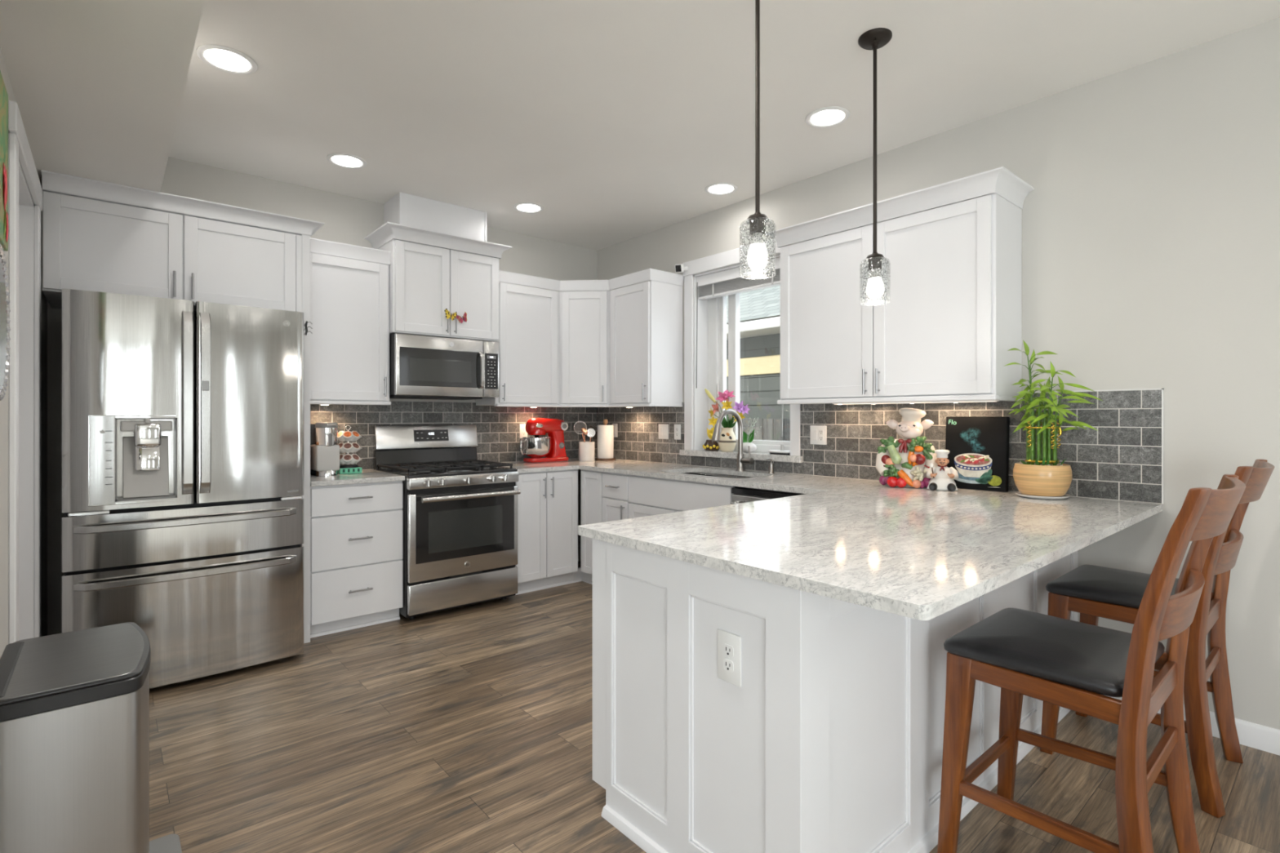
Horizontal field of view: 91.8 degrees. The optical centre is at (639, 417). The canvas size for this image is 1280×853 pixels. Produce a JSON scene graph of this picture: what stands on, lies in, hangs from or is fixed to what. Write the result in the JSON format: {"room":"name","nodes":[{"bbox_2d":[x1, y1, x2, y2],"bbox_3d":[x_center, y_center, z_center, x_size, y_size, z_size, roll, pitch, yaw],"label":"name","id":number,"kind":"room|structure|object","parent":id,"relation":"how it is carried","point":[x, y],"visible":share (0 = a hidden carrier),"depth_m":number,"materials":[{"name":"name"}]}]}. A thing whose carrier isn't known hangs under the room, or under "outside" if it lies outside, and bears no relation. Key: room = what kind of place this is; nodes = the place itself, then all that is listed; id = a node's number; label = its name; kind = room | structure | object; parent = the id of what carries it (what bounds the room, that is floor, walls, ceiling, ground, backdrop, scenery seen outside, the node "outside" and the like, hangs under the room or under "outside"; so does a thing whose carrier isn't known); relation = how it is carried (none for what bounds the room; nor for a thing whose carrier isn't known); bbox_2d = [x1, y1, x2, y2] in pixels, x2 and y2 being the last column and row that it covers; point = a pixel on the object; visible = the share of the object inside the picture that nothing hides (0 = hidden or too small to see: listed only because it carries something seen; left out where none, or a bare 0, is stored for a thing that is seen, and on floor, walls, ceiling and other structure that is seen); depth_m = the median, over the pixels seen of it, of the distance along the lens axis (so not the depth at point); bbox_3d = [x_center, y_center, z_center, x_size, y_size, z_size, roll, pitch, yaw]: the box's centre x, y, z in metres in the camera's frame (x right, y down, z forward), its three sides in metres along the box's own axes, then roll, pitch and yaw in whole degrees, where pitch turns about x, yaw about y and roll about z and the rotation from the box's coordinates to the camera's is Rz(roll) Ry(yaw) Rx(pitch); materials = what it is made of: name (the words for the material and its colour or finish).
{"room":"kitchen","nodes":[
{"label":"kitchen","id":0,"kind":"room"},
{"bbox_2d":[0,47,47,658],"bbox_3d":[-2.193,0.078,2.082,0.130,2.400,3.050,0,0,-41],"label":"wall","id":1,"kind":"structure","parent":0,"point":[3,402],"depth_m":2.03,"materials":[{"name":"beige paint"}]},
{"bbox_2d":[0,70,8,251],"bbox_3d":[-1.552,-0.672,1.463,0.037,0.430,0.615,0,0,-41],"label":"floral painting","id":2,"kind":"object","parent":1,"relation":"attached to","point":[3,93],"visible":1,"depth_m":1.63,"materials":[{"name":"green paint"}]},
{"bbox_2d":[0,244,10,400],"bbox_3d":[-1.640,-0.242,1.568,0.039,0.403,0.360,0,0,-41],"label":"oval mirror","id":3,"kind":"object","parent":1,"relation":"attached to","point":[4,310],"visible":1,"depth_m":1.63,"materials":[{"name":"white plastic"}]},
{"bbox_2d":[8,100,42,644],"bbox_3d":[-2.390,0.132,2.328,0.152,2.292,1.020,0,0,-41],"label":"door","id":4,"kind":"structure","parent":1,"relation":"in","point":[24,188],"depth_m":2.64,"materials":[{"name":"white paint"}]},
{"bbox_2d":[0,0,204,191],"bbox_3d":[-1.171,-1.312,-0.962,3.420,0.416,9.000,0,0,-41],"label":"soffit","id":5,"kind":"structure","parent":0,"point":[98,86],"depth_m":2.02,"materials":[{"name":"beige paint"}]},
{"bbox_2d":[47,156,596,635],"bbox_3d":[-2.942,-0.121,3.580,7.050,2.798,0.200,0,0,-41],"label":"wall","id":6,"kind":"structure","parent":0,"point":[348,220],"depth_m":3.95,"materials":[{"name":"beige paint"}]},
{"bbox_2d":[310,237,391,404],"bbox_3d":[-1.955,-0.590,4.040,0.547,1.015,0.384,0,0,-41],"label":"upper cabinet","id":7,"kind":"object","parent":6,"relation":"attached to","point":[349,284],"visible":0.84,"depth_m":3.94,"materials":[{"name":"white paint"}]},
{"bbox_2d":[364,222,511,342],"bbox_3d":[-1.430,-0.906,4.436,0.892,0.693,0.468,0,0,-41],"label":"upper cabinet","id":8,"kind":"object","parent":6,"relation":"attached to","point":[431,273],"visible":0.91,"depth_m":4.26,"materials":[{"name":"white paint"}]},
{"bbox_2d":[384,191,487,241],"bbox_3d":[-1.476,-1.348,4.498,0.638,0.342,0.314,0,0,-41],"label":"duct cover","id":9,"kind":"object","parent":8,"relation":"on","point":[405,209],"visible":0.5,"depth_m":4.35,"materials":[{"name":"white paint"}]},
{"bbox_2d":[389,333,499,399],"bbox_3d":[-1.429,-0.344,4.423,0.746,0.420,0.464,0,0,-41],"label":"microwave","id":10,"kind":"object","parent":8,"relation":"attached to","point":[421,366],"visible":1,"depth_m":4.25,"materials":[{"name":"silver metal"}]},
{"bbox_2d":[444,308,457,320],"bbox_3d":[-1.293,-0.705,4.252,0.093,0.081,0.024,0,0,-41],"label":"ornament","id":11,"kind":"object","parent":8,"relation":"attached to","point":[448,314],"visible":1,"depth_m":4.24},
{"bbox_2d":[455,311,466,323],"bbox_3d":[-1.238,-0.696,4.307,0.090,0.086,0.024,0,0,-41],"label":"ornament","id":12,"kind":"object","parent":8,"relation":"attached to","point":[460,318],"visible":1,"depth_m":4.31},
{"bbox_2d":[475,281,559,407],"bbox_3d":[-0.951,-0.548,4.902,0.566,0.932,0.384,0,0,-41],"label":"upper cabinet","id":13,"kind":"object","parent":6,"relation":"attached to","point":[529,316],"visible":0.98,"depth_m":4.78,"materials":[{"name":"white paint"}]},
{"bbox_2d":[559,290,610,407],"bbox_3d":[-0.426,-0.548,5.190,0.631,0.932,0.631,0,0,-41],"label":"upper cabinet","id":14,"kind":"object","parent":6,"relation":"attached to","point":[584,316],"visible":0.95,"depth_m":4.96,"materials":[{"name":"white paint"}]},
{"bbox_2d":[498,268,684,291],"bbox_3d":[-0.361,-1.054,4.764,1.410,0.080,0.403,0,0,2],"label":"crown molding","id":15,"kind":"structure","parent":14,"relation":"attached to","point":[647,274],"depth_m":4.78,"materials":[{"name":"white paint"}]},
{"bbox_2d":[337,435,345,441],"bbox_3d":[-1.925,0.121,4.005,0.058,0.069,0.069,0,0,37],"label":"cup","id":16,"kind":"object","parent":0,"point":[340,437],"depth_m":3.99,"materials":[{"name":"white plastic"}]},
{"bbox_2d":[149,560,1279,852],"bbox_3d":[0.054,1.338,0.090,7.050,0.120,9.400,0,0,-41],"label":"floor","id":17,"kind":"structure","parent":0,"point":[465,729],"depth_m":2.31,"materials":[{"name":"brown wood"}]},
{"bbox_2d":[0,622,182,852],"bbox_3d":[-1.425,0.944,1.624,0.371,0.668,0.506,0,0,-41],"label":"trash can","id":18,"kind":"object","parent":17,"relation":"on","point":[74,705],"visible":1,"depth_m":1.44,"materials":[{"name":"silver metal"}]},
{"bbox_2d":[62,288,303,688],"bbox_3d":[-2.384,0.362,3.266,0.938,1.832,0.944,0,0,-41],"label":"refrigerator","id":19,"kind":"object","parent":17,"relation":"on","point":[183,426],"visible":0.98,"depth_m":2.91,"materials":[{"name":"grey metal"}]},
{"bbox_2d":[104,431,112,484],"bbox_3d":[-2.354,0.178,2.747,0.026,0.239,0.002,0,0,-41],"label":"print","id":20,"kind":"object","parent":19,"relation":"attached to","point":[108,434],"depth_m":2.75,"materials":[{"name":"black plastic"}]},
{"bbox_2d":[120,421,172,431],"bbox_3d":[-2.274,0.040,2.858,0.186,0.048,0.056,0,0,-41],"label":"hood","id":21,"kind":"object","parent":19,"relation":"attached to","point":[125,426],"depth_m":2.83,"materials":[{"name":"grey plastic"}]},
{"bbox_2d":[41,169,324,643],"bbox_3d":[-2.456,0.087,3.402,1.160,2.381,0.700,0,0,-41],"label":"tall cabinet","id":22,"kind":"object","parent":17,"relation":"on","point":[100,236],"visible":0.84,"depth_m":3.13,"materials":[{"name":"white paint"}]},
{"bbox_2d":[304,320,312,335],"bbox_3d":[-1.766,-0.474,3.296,0.042,0.078,0.025,0,0,-41],"label":"magnet","id":23,"kind":"object","parent":22,"relation":"attached to","point":[306,322],"visible":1,"depth_m":3.29,"materials":[{"name":"black plastic"}]},
{"bbox_2d":[310,480,403,638],"bbox_3d":[-1.871,0.836,3.928,0.528,0.884,0.664,0,0,-41],"label":"base cabinet","id":24,"kind":"object","parent":17,"relation":"on","point":[357,530],"visible":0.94,"depth_m":3.70,"materials":[{"name":"white paint"}]},
{"bbox_2d":[310,469,404,486],"bbox_3d":[-1.876,0.379,3.935,0.529,0.030,0.649,0,0,-41],"label":"countertop","id":25,"kind":"structure","parent":24,"relation":"on","point":[367,476],"depth_m":3.76,"materials":[{"name":"grey stone"}]},
{"bbox_2d":[310,422,339,476],"bbox_3d":[-2.040,0.197,3.948,0.158,0.334,0.347,0,0,-41],"label":"coffee maker","id":26,"kind":"object","parent":25,"relation":"on","point":[324,446],"visible":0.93,"depth_m":3.83,"materials":[{"name":"silver metal"}]},
{"bbox_2d":[337,466,362,474],"bbox_3d":[-1.908,0.345,4.052,0.136,0.037,0.138,0,0,-41],"label":"tray","id":27,"kind":"object","parent":25,"relation":"on","point":[358,469],"visible":0.77,"depth_m":4.00,"materials":[{"name":"green plastic"}]},
{"bbox_2d":[339,425,358,467],"bbox_3d":[-1.908,0.188,4.053,0.120,0.275,0.120,0,0,-41],"label":"pod carousel","id":28,"kind":"object","parent":27,"relation":"on","point":[340,465],"visible":0.56,"depth_m":4.03,"materials":[{"name":"black plastic"}]},
{"bbox_2d":[337,431,345,441],"bbox_3d":[-1.925,0.121,4.005,0.058,0.069,0.069,0,0,37],"label":"pod","id":29,"kind":"object","parent":28,"relation":"in","point":[340,437],"visible":0.77,"depth_m":3.99,"materials":[{"name":"white plastic"}]},
{"bbox_2d":[342,453,352,464],"bbox_3d":[-1.891,0.271,4.005,0.060,0.069,0.069,0,0,-41],"label":"pod","id":30,"kind":"object","parent":28,"relation":"in","point":[347,458],"visible":1,"depth_m":3.99,"materials":[{"name":"white plastic"}]},
{"bbox_2d":[342,442,352,453],"bbox_3d":[-1.891,0.196,4.005,0.060,0.069,0.069,0,0,-41],"label":"pod","id":31,"kind":"object","parent":28,"relation":"in","point":[347,446],"visible":1,"depth_m":3.99,"materials":[{"name":"white plastic"}]},
{"bbox_2d":[342,431,352,441],"bbox_3d":[-1.891,0.121,4.005,0.060,0.069,0.069,0,0,-41],"label":"pod","id":32,"kind":"object","parent":28,"relation":"in","point":[347,435],"visible":1,"depth_m":3.99,"materials":[{"name":"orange plastic"}]},
{"bbox_2d":[351,453,359,464],"bbox_3d":[-1.862,0.271,4.031,0.069,0.069,0.058,0,0,7],"label":"pod","id":33,"kind":"object","parent":28,"relation":"in","point":[355,457],"visible":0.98,"depth_m":4.02,"materials":[{"name":"white plastic"}]},
{"bbox_2d":[351,442,359,453],"bbox_3d":[-1.862,0.196,4.031,0.069,0.069,0.058,0,0,7],"label":"pod","id":34,"kind":"object","parent":28,"relation":"in","point":[355,446],"visible":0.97,"depth_m":4.02,"materials":[{"name":"white plastic"}]},
{"bbox_2d":[351,431,359,441],"bbox_3d":[-1.862,0.121,4.031,0.069,0.069,0.058,0,0,7],"label":"pod","id":35,"kind":"object","parent":28,"relation":"in","point":[355,434],"visible":0.95,"depth_m":4.02,"materials":[{"name":"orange plastic"}]},
{"bbox_2d":[373,424,520,619],"bbox_3d":[-1.335,0.666,4.302,0.765,1.224,0.758,0,0,-41],"label":"gas range","id":36,"kind":"object","parent":17,"relation":"on","point":[460,509],"visible":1,"depth_m":4.10,"materials":[{"name":"silver metal"}]},
{"bbox_2d":[373,466,517,478],"bbox_3d":[-1.359,0.368,4.330,0.765,0.024,0.665,0,0,-41],"label":"cooktop","id":37,"kind":"object","parent":36,"relation":"in","point":[481,472],"depth_m":4.10,"materials":[{"name":"black metal"}]},
{"bbox_2d":[515,469,577,595],"bbox_3d":[-0.870,0.836,4.788,0.562,0.884,0.664,0,0,-41],"label":"base cabinet","id":38,"kind":"object","parent":17,"relation":"on","point":[548,500],"visible":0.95,"depth_m":4.56,"materials":[{"name":"white paint"}]},
{"bbox_2d":[573,469,604,584],"bbox_3d":[-0.165,0.836,4.885,0.633,0.884,0.374,0,0,-41],"label":"base cabinet","id":39,"kind":"object","parent":17,"relation":"on","point":[591,482],"visible":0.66,"depth_m":4.68,"materials":[{"name":"white paint"}]},
{"bbox_2d":[602,471,630,522],"bbox_3d":[0.043,0.836,4.619,0.664,0.884,0.299,0,0,-41],"label":"base cabinet","id":40,"kind":"object","parent":17,"relation":"on","point":[615,502],"visible":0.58,"depth_m":4.42,"materials":[{"name":"white paint"}]},
{"bbox_2d":[628,475,735,518],"bbox_3d":[0.447,0.836,4.148,0.664,0.884,0.939,0,0,-41],"label":"base cabinet","id":41,"kind":"object","parent":17,"relation":"on","point":[647,495],"visible":0.16,"depth_m":3.99,"materials":[{"name":"white paint"}]},
{"bbox_2d":[730,486,805,504],"bbox_3d":[0.932,0.808,3.547,0.675,0.820,0.593,0,0,-41],"label":"dishwasher","id":42,"kind":"object","parent":17,"relation":"on","point":[740,495],"visible":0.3,"depth_m":3.47,"materials":[{"name":"grey metal"}]},
{"bbox_2d":[592,538,1077,852],"bbox_3d":[0.923,0.836,2.435,2.173,0.884,0.837,0,0,-41],"label":"base cabinet","id":43,"kind":"object","parent":17,"relation":"on","point":[830,740],"visible":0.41,"depth_m":1.71,"materials":[{"name":"white paint"}]},
{"bbox_2d":[717,629,741,687],"bbox_3d":[0.232,0.626,1.615,0.009,0.130,0.080,0,0,-41],"label":"wall outlet","id":44,"kind":"object","parent":43,"relation":"attached to","point":[729,645],"visible":1,"depth_m":1.61,"materials":[{"name":"white plastic"}]},
{"bbox_2d":[723,644,733,657],"bbox_3d":[0.231,0.607,1.613,0.004,0.029,0.034,0,0,-41],"label":"socket","id":45,"kind":"object","parent":44,"relation":"attached to","point":[728,649],"depth_m":1.61,"materials":[{"name":"white plastic"}]},
{"bbox_2d":[723,658,733,672],"bbox_3d":[0.231,0.645,1.613,0.004,0.029,0.034,0,0,-41],"label":"socket","id":46,"kind":"object","parent":44,"relation":"attached to","point":[728,664],"depth_m":1.61,"materials":[{"name":"white plastic"}]},
{"bbox_2d":[486,457,1162,620],"bbox_3d":[0.079,0.379,3.415,2.179,0.030,3.985,0,0,-41],"label":"countertop","id":47,"kind":"structure","parent":43,"relation":"on","point":[919,553],"depth_m":1.97,"materials":[{"name":"grey stone"}]},
{"bbox_2d":[520,417,568,462],"bbox_3d":[-0.806,0.183,5.105,0.433,0.361,0.240,0,0,-41],"label":"stand mixer","id":48,"kind":"object","parent":47,"relation":"on","point":[551,448],"visible":1,"depth_m":5.04,"materials":[{"name":"red metal"}]},
{"bbox_2d":[520,436,551,457],"bbox_3d":[-0.862,0.245,5.057,0.286,0.168,0.240,0,0,-41],"label":"bowl","id":49,"kind":"object","parent":48,"relation":"on","point":[532,446],"depth_m":4.98,"materials":[{"name":"silver metal"}]},
{"bbox_2d":[578,441,594,461],"bbox_3d":[-0.448,0.284,5.214,0.132,0.160,0.132,0,0,-41],"label":"utensil crock","id":50,"kind":"object","parent":47,"relation":"on","point":[586,449],"visible":1,"depth_m":5.16,"materials":[{"name":"white ceramic"}]},
{"bbox_2d":[573,421,586,441],"bbox_3d":[-0.494,0.190,5.210,0.127,0.318,0.021,0,0,-6],"label":"skimmer","id":51,"kind":"object","parent":50,"relation":"in","point":[578,421],"visible":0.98,"depth_m":5.21,"materials":[{"name":"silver metal"}]},
{"bbox_2d":[586,428,595,441],"bbox_3d":[-0.413,0.220,5.210,0.076,0.257,0.040,0,0,-6],"label":"ladle","id":52,"kind":"object","parent":50,"relation":"in","point":[591,432],"visible":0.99,"depth_m":5.20,"materials":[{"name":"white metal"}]},
{"bbox_2d":[586,428,595,437],"bbox_3d":[-0.413,0.129,5.210,0.076,0.075,0.040,0,0,-6],"label":"bowl","id":53,"kind":"object","parent":52,"relation":"on","point":[591,432],"depth_m":5.20,"materials":[{"name":"silver metal"}]},
{"bbox_2d":[595,419,615,460],"bbox_3d":[-0.294,0.189,5.287,0.172,0.348,0.172,0,0,-41],"label":"paper towel holder","id":54,"kind":"object","parent":47,"relation":"on","point":[605,421],"visible":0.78,"depth_m":5.25,"materials":[{"name":"brown wood"}]},
{"bbox_2d":[597,425,613,458],"bbox_3d":[-0.294,0.206,5.287,0.139,0.280,0.139,0,0,-41],"label":"paper towel roll","id":55,"kind":"object","parent":54,"relation":"on","point":[605,433],"visible":0.99,"depth_m":5.22,"materials":[{"name":"white paper"}]},
{"bbox_2d":[682,471,753,478],"bbox_3d":[0.497,0.486,4.081,0.430,0.184,0.760,0,0,-41],"label":"sink","id":56,"kind":"object","parent":47,"relation":"in","point":[694,473],"visible":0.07,"depth_m":4.21,"materials":[{"name":"silver metal"}]},
{"bbox_2d":[711,408,754,471],"bbox_3d":[0.614,0.154,4.117,0.306,0.420,0.128,0,0,-41],"label":"faucet","id":57,"kind":"object","parent":47,"relation":"on","point":[741,460],"visible":1,"depth_m":4.17,"materials":[{"name":"silver metal"}]},
{"bbox_2d":[766,457,774,473],"bbox_3d":[0.846,0.313,4.025,0.060,0.102,0.038,0,0,-41],"label":"soap pump","id":58,"kind":"object","parent":47,"relation":"on","point":[771,464],"visible":1,"depth_m":4.02,"materials":[{"name":"silver metal"}]},
{"bbox_2d":[875,408,937,488],"bbox_3d":[1.411,0.156,3.277,0.305,0.415,0.227,0,0,26],"label":"pig figurine","id":59,"kind":"object","parent":47,"relation":"on","point":[905,461],"visible":0.97,"depth_m":3.23,"materials":[{"name":"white ceramic"}]},
{"bbox_2d":[926,449,958,491],"bbox_3d":[1.520,0.264,3.118,0.147,0.202,0.122,0,0,25],"label":"chef figurine","id":60,"kind":"object","parent":47,"relation":"on","point":[942,477],"visible":1,"depth_m":3.11,"materials":[{"name":"white ceramic"}]},
{"bbox_2d":[945,416,1009,492],"bbox_3d":[1.699,0.180,3.133,0.056,0.369,0.292,0,0,-41],"label":"canvas painting","id":61,"kind":"object","parent":47,"relation":"on","point":[978,446],"visible":0.99,"depth_m":3.10,"materials":[{"name":"paint"}]},
{"bbox_2d":[955,461,991,477],"bbox_3d":[1.678,0.257,3.126,0.002,0.088,0.180,4,-3,-41],"label":"bowl","id":62,"kind":"object","parent":61,"relation":"on","point":[973,473],"depth_m":3.13,"materials":[{"name":"paper"}]},
{"bbox_2d":[1005,340,1102,499],"bbox_3d":[1.836,0.005,2.759,0.327,0.716,0.329,0,0,-41],"label":"bamboo plant","id":63,"kind":"object","parent":47,"relation":"on","point":[1044,478],"visible":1,"depth_m":2.77,"materials":[{"name":"green plant"}]},
{"bbox_2d":[937,474,1245,852],"bbox_3d":[1.230,0.716,1.699,0.534,1.125,0.613,0,0,-41],"label":"bar stool","id":64,"kind":"object","parent":17,"relation":"on","point":[1073,665],"visible":1,"depth_m":1.63,"materials":[{"name":"brown wood"}]},
{"bbox_2d":[1040,458,1274,817],"bbox_3d":[1.914,0.716,2.299,0.534,1.125,0.613,0,0,-41],"label":"bar stool","id":65,"kind":"object","parent":17,"relation":"on","point":[1094,592],"visible":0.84,"depth_m":2.21,"materials":[{"name":"brown wood"}]},
{"bbox_2d":[168,0,1279,250],"bbox_3d":[0.038,-1.645,0.109,7.050,0.250,9.450,0,0,-41],"label":"ceiling","id":66,"kind":"structure","parent":0,"point":[615,118],"depth_m":2.84,"materials":[{"name":"beige paint"}]},
{"bbox_2d":[196,44,257,74],"bbox_3d":[-1.751,-1.515,2.632,0.216,0.008,0.216,0,0,-41],"label":"recessed light","id":67,"kind":"object","parent":66,"relation":"in","point":[225,59],"visible":1,"depth_m":2.62,"materials":[{"name":"white plastic"}]},
{"bbox_2d":[326,153,367,168],"bbox_3d":[-1.734,-1.515,3.669,0.216,0.008,0.216,0,0,-41],"label":"recessed light","id":68,"kind":"object","parent":66,"relation":"in","point":[343,160],"visible":1,"depth_m":3.66,"materials":[{"name":"white plastic"}]},
{"bbox_2d":[513,202,543,213],"bbox_3d":[-0.805,-1.515,4.486,0.216,0.008,0.216,0,0,-41],"label":"recessed light","id":69,"kind":"object","parent":66,"relation":"in","point":[526,207],"visible":1,"depth_m":4.47,"materials":[{"name":"white plastic"}]},
{"bbox_2d":[704,182,737,195],"bbox_3d":[0.538,-1.515,4.115,0.216,0.008,0.216,0,0,-41],"label":"recessed light","id":70,"kind":"object","parent":66,"relation":"in","point":[717,188],"visible":1,"depth_m":4.10,"materials":[{"name":"white plastic"}]},
{"bbox_2d":[739,0,775,279],"bbox_3d":[0.379,-0.989,1.999,0.128,1.062,0.128,0,0,-41],"label":"pendant light","id":71,"kind":"object","parent":66,"relation":"hanging from","point":[757,258],"visible":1,"depth_m":1.99,"materials":[{"name":"clear glass"}]},
{"bbox_2d":[749,219,765,235],"bbox_3d":[0.379,-0.613,1.999,0.051,0.041,0.051,0,0,-41],"label":"socket","id":72,"kind":"object","parent":71,"relation":"attached to","point":[762,222],"depth_m":1.98,"materials":[{"name":"silver metal"}]},
{"bbox_2d":[805,106,849,127],"bbox_3d":[0.948,-1.515,3.135,0.216,0.008,0.216,0,0,-41],"label":"recessed light","id":73,"kind":"object","parent":66,"relation":"in","point":[826,117],"visible":1,"depth_m":3.12,"materials":[{"name":"white plastic"}]},
{"bbox_2d":[857,27,892,305],"bbox_3d":[0.941,-0.989,2.481,0.128,1.062,0.128,0,0,-41],"label":"pendant light","id":74,"kind":"object","parent":66,"relation":"hanging from","point":[873,39],"visible":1,"depth_m":2.47,"materials":[{"name":"black"}]},
{"bbox_2d":[868,257,881,270],"bbox_3d":[0.941,-0.613,2.481,0.051,0.041,0.051,0,0,-41],"label":"socket","id":75,"kind":"object","parent":74,"relation":"attached to","point":[877,260],"depth_m":2.46,"materials":[{"name":"silver metal"}]},
{"bbox_2d":[596,17,1279,729],"bbox_3d":[2.680,-0.121,2.213,0.200,2.798,9.200,0,0,-41],"label":"wall","id":76,"kind":"structure","parent":0,"point":[1151,216],"depth_m":2.63,"materials":[{"name":"beige paint"}]},
{"bbox_2d":[608,280,682,407],"bbox_3d":[0.027,-0.548,4.853,0.384,0.932,0.496,0,0,-41],"label":"upper cabinet","id":77,"kind":"object","parent":76,"relation":"attached to","point":[646,317],"visible":1,"depth_m":4.70,"materials":[{"name":"white paint"}]},
{"bbox_2d":[310,389,1161,503],"bbox_3d":[-0.025,0.122,3.326,2.454,0.482,3.986,0,0,-41],"label":"backsplash","id":78,"kind":"structure","parent":76,"relation":"attached to","point":[1122,460],"depth_m":3.72,"materials":[{"name":"tile"}]},
{"bbox_2d":[520,423,527,438],"bbox_3d":[-0.962,0.113,5.128,0.072,0.118,0.009,0,0,-41],"label":"wall outlet","id":79,"kind":"object","parent":78,"relation":"attached to","point":[522,431],"visible":0.83,"depth_m":5.12,"materials":[{"name":"white plastic"}]},
{"bbox_2d":[612,423,617,437],"bbox_3d":[-0.221,0.113,5.415,0.009,0.118,0.072,0,0,-41],"label":"light switch","id":80,"kind":"object","parent":78,"relation":"attached to","point":[614,424],"visible":0.72,"depth_m":5.40,"materials":[{"name":"white plastic"}]},
{"bbox_2d":[658,424,668,439],"bbox_3d":[0.186,0.113,4.941,0.009,0.118,0.115,0,0,-41],"label":"light switch","id":81,"kind":"object","parent":78,"relation":"attached to","point":[663,428],"visible":1,"depth_m":4.94,"materials":[{"name":"white plastic"}]},
{"bbox_2d":[674,424,680,439],"bbox_3d":[0.291,0.113,4.819,0.009,0.118,0.072,0,0,-41],"label":"wall outlet","id":82,"kind":"object","parent":78,"relation":"attached to","point":[677,427],"visible":1,"depth_m":4.81,"materials":[{"name":"white plastic"}]},
{"bbox_2d":[810,425,826,444],"bbox_3d":[1.111,0.110,3.864,0.009,0.118,0.117,0,0,-41],"label":"wall outlet","id":83,"kind":"object","parent":78,"relation":"attached to","point":[818,433],"visible":1,"depth_m":3.86,"materials":[{"name":"white plastic"}]},
{"bbox_2d":[679,238,802,462],"bbox_3d":[0.755,-0.449,4.439,0.251,1.478,1.098,0,0,-41],"label":"window","id":84,"kind":"structure","parent":76,"relation":"in","point":[712,313],"depth_m":4.70,"materials":[{"name":"white paint"}]},
{"bbox_2d":[675,263,687,272],"bbox_3d":[0.314,-1.134,4.713,0.094,0.071,0.073,0,0,14],"label":"security camera","id":85,"kind":"object","parent":84,"relation":"attached to","point":[680,268],"visible":1,"depth_m":4.69,"materials":[{"name":"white plastic"}]},
{"bbox_2d":[702,416,719,451],"bbox_3d":[0.530,0.117,4.577,0.128,0.258,0.129,0,0,-41],"label":"pot","id":86,"kind":"object","parent":84,"relation":"on","point":[709,445],"visible":0.87,"depth_m":4.55,"materials":[{"name":"brown ceramic"}]},
{"bbox_2d":[703,439,719,451],"bbox_3d":[0.530,0.205,4.582,0.120,0.082,0.119,0,0,-41],"label":"jar","id":87,"kind":"object","parent":86,"relation":"on","point":[709,445],"depth_m":4.54,"materials":[{"name":"brown ceramic"}]},
{"bbox_2d":[704,388,750,451],"bbox_3d":[0.625,0.015,4.515,0.134,0.464,0.400,0,0,-41],"label":"flower vase","id":88,"kind":"object","parent":84,"relation":"on","point":[727,442],"visible":0.93,"depth_m":4.47,"materials":[{"name":"beige ceramic"}]},
{"bbox_2d":[718,427,736,451],"bbox_3d":[0.634,0.161,4.505,0.132,0.172,0.132,0,0,-41],"label":"jar","id":89,"kind":"object","parent":88,"relation":"on","point":[727,442],"depth_m":4.46,"materials":[{"name":"beige ceramic"}]},
{"bbox_2d":[696,257,783,435],"bbox_3d":[0.729,-0.469,4.398,0.078,1.193,0.860,0,0,-41],"label":"window blind","id":90,"kind":"object","parent":84,"relation":"attached to","point":[729,282],"visible":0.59,"depth_m":4.43,"materials":[{"name":"white fabric"}]},
{"bbox_2d":[742,417,761,452],"bbox_3d":[0.765,0.123,4.336,0.104,0.246,0.185,0,0,-41],"label":"orchid pot","id":91,"kind":"object","parent":84,"relation":"on","point":[747,439],"visible":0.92,"depth_m":4.33,"materials":[{"name":"white ceramic"}]},
{"bbox_2d":[768,444,790,454],"bbox_3d":[0.943,0.213,4.141,0.083,0.066,0.168,0,0,-41],"label":"tray","id":92,"kind":"object","parent":84,"relation":"on","point":[781,451],"visible":0.8,"depth_m":4.12,"materials":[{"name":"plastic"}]},
{"bbox_2d":[765,166,1034,404],"bbox_3d":[1.321,-0.589,3.335,0.397,1.022,1.293,0,0,-41],"label":"upper cabinet","id":93,"kind":"object","parent":76,"relation":"attached to","point":[947,328],"visible":0.97,"depth_m":3.08,"materials":[{"name":"white paint"}]},
{"bbox_2d":[832,400,999,404],"bbox_3d":[1.441,-0.084,3.333,0.058,0.018,0.885,0,0,-41],"label":"light","id":94,"kind":"object","parent":93,"relation":"attached to","point":[993,400],"visible":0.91,"depth_m":3.26,"materials":[{"name":"white plastic"}]},
{"bbox_2d":[1035,388,1163,503],"bbox_3d":[2.028,0.121,2.809,0.013,0.486,0.532,0,0,-41],"label":"trim","id":95,"kind":"structure","parent":76,"relation":"attached to","point":[1143,388],"depth_m":2.60,"materials":[{"name":"white plastic"}]},
{"bbox_2d":[1106,695,1279,755],"bbox_3d":[2.615,1.232,2.124,0.014,0.092,1.850,0,0,-41],"label":"baseboard","id":96,"kind":"structure","parent":76,"relation":"attached to","point":[1255,735],"depth_m":2.40,"materials":[{"name":"white paint"}]},
{"label":"outside","id":97,"kind":"structure","parent":0,"visible":0},
{"bbox_3d":[6.424,1.408,10.172,15.750,0.020,26.000,0,0,-41],"label":"ground","id":98,"kind":"structure","parent":97,"visible":0},
{"bbox_2d":[726,284,790,418],"bbox_3d":[2.549,-0.547,9.481,4.630,3.650,8.800,0,0,-41],"label":"neighbouring house","id":99,"kind":"structure","parent":98,"relation":"on","point":[760,308],"depth_m":7.93,"materials":[{"name":"grey"}]},
{"bbox_2d":[742,417,790,440],"bbox_3d":[0.540,0.644,7.822,0.060,1.269,7.100,0,0,-41],"label":"wooden fence","id":100,"kind":"object","parent":98,"relation":"on","point":[771,429],"visible":0.05,"depth_m":6.76,"materials":[{"name":"grey wood"}]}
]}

